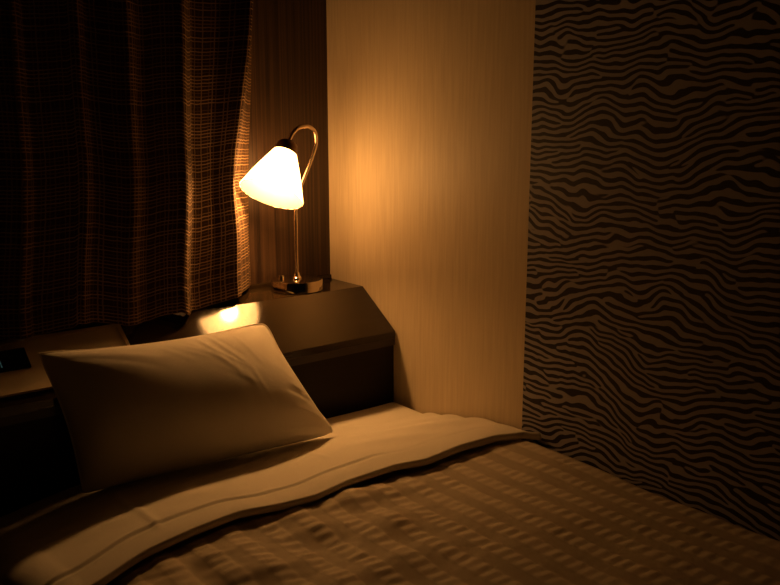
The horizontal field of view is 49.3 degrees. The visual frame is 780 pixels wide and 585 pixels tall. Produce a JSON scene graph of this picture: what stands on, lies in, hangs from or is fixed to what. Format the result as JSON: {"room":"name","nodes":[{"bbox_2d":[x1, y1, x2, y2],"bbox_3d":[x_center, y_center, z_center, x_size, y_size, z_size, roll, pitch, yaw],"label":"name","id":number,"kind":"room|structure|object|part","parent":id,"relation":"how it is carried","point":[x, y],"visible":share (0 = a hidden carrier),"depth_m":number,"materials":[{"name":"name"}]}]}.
{"room":"bedroom","nodes":[
{"label":"bedroom","id":0,"kind":"room"},
{"bbox_2d":[248,0,329,283],"bbox_3d":[-1.172,-0.227,1.555,2.500,2.400,0.100,-9,15,-38],"label":"wall","id":1,"kind":"structure","parent":0,"point":[289,89],"depth_m":2.20,"materials":[{"name":"brown wood"}]},
{"bbox_2d":[247,274,330,289],"bbox_3d":[-0.729,0.049,1.902,1.449,0.021,0.009,-9,15,-38],"label":"trim","id":2,"kind":"structure","parent":1,"relation":"attached to","point":[326,276],"depth_m":2.21,"materials":[{"name":"brown laminate"}]},
{"bbox_2d":[326,0,779,540],"bbox_3d":[0.843,-0.141,1.128,0.100,2.400,3.300,-9,15,-38],"label":"wall","id":3,"kind":"structure","parent":0,"point":[652,344],"depth_m":1.65,"materials":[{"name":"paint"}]},
{"bbox_3d":[-0.140,1.253,0.541,2.700,0.100,3.400,-9,15,-38],"label":"floor","id":4,"kind":"structure","parent":0,"visible":0},
{"bbox_2d":[0,278,394,516],"bbox_3d":[-0.639,0.494,1.875,1.446,0.860,0.280,-9,15,-38],"label":"headboard","id":5,"kind":"object","parent":4,"relation":"on","point":[335,339],"visible":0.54,"depth_m":2.00,"materials":[{"name":"brown laminate"}]},
{"bbox_2d":[0,324,129,397],"bbox_3d":[-0.782,0.152,1.597,0.609,0.085,0.116,-9,15,-38],"label":"control panel","id":6,"kind":"object","parent":5,"relation":"on","point":[22,371],"visible":0.49,"depth_m":1.68,"materials":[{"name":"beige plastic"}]},
{"bbox_2d":[0,278,360,339],"bbox_3d":[-0.681,0.071,1.843,1.446,0.020,0.145,-9,15,-38],"label":"shelf","id":7,"kind":"object","parent":5,"relation":"attached to","point":[259,297],"depth_m":2.06,"materials":[{"name":"brown laminate"}]},
{"bbox_3d":[-0.596,0.138,1.749,1.446,0.113,0.144,-9,15,-38],"label":"sloping lid","id":8,"kind":"part","parent":5,"relation":"part of","materials":[{"name":"brown laminate"}]},
{"bbox_2d":[239,124,322,294],"bbox_3d":[-0.266,-0.200,2.085,0.156,0.416,0.254,3,12,15],"label":"bedside lamp","id":9,"kind":"object","parent":5,"relation":"on","point":[275,180],"visible":1,"depth_m":2.07,"materials":[{"name":"frosted white glass"},{"name":"polished chrome metal"},{"name":"dark plastic"}]},
{"bbox_3d":[-0.278,-0.270,2.016,0.148,0.155,0.154,-9,15,-38],"label":"lamp shade","id":10,"kind":"part","parent":9,"relation":"part of","materials":[{"name":"beige glass"}]},
{"bbox_3d":[-0.263,-0.295,2.034,0.068,0.093,0.047,-9,15,-38],"label":"bulb","id":11,"kind":"part","parent":9,"relation":"part of","materials":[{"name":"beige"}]},
{"bbox_3d":[-0.278,-0.038,2.166,0.017,0.012,0.017,-9,15,-38],"label":"switch knob","id":12,"kind":"part","parent":9,"relation":"part of","materials":[{"name":"silver metal"}]},
{"bbox_3d":[-0.221,-0.229,2.128,0.098,0.377,0.045,-9,15,-38],"label":"curved arm","id":13,"kind":"part","parent":9,"relation":"part of","materials":[{"name":"orange metal"}]},
{"bbox_2d":[326,402,421,425],"bbox_3d":[0.226,0.767,1.205,0.977,0.591,1.908,-9,15,-38],"label":"bed","id":14,"kind":"object","parent":4,"relation":"on","point":[389,412],"visible":0.14,"depth_m":2.04,"materials":[{"name":"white fabric"}]},
{"bbox_2d":[0,413,540,584],"bbox_3d":[-0.234,0.508,1.689,1.042,0.374,0.469,-9,15,-38],"label":"sheet","id":15,"kind":"object","parent":14,"relation":"on","point":[71,536],"visible":0.88,"depth_m":1.56,"materials":[{"name":"white fabric"}]},
{"bbox_2d":[38,324,332,492],"bbox_3d":[-0.390,0.220,1.742,0.566,0.256,0.194,-9,15,-38],"label":"pillow","id":16,"kind":"object","parent":15,"relation":"on","point":[131,413],"visible":1,"depth_m":1.66,"materials":[{"name":"white fabric"}]},
{"bbox_2d":[106,440,779,584],"bbox_3d":[0.343,0.729,1.020,1.020,0.517,1.590,-9,15,-38],"label":"bedspread","id":17,"kind":"object","parent":14,"relation":"on","point":[512,512],"visible":0.95,"depth_m":1.39,"materials":[{"name":"brown fabric"}]},
{"bbox_3d":[-0.140,-1.197,0.045,2.700,0.100,3.400,-9,15,-38],"label":"ceiling","id":18,"kind":"structure","parent":0,"visible":0},
{"bbox_2d":[0,0,252,340],"bbox_3d":[-0.919,-0.633,1.404,1.818,1.541,0.171,-11,16,-42],"label":"curtain","id":19,"kind":"object","parent":18,"relation":"hanging from","point":[125,124],"visible":1,"depth_m":1.75,"materials":[{"name":"brown fabric"}]}
]}

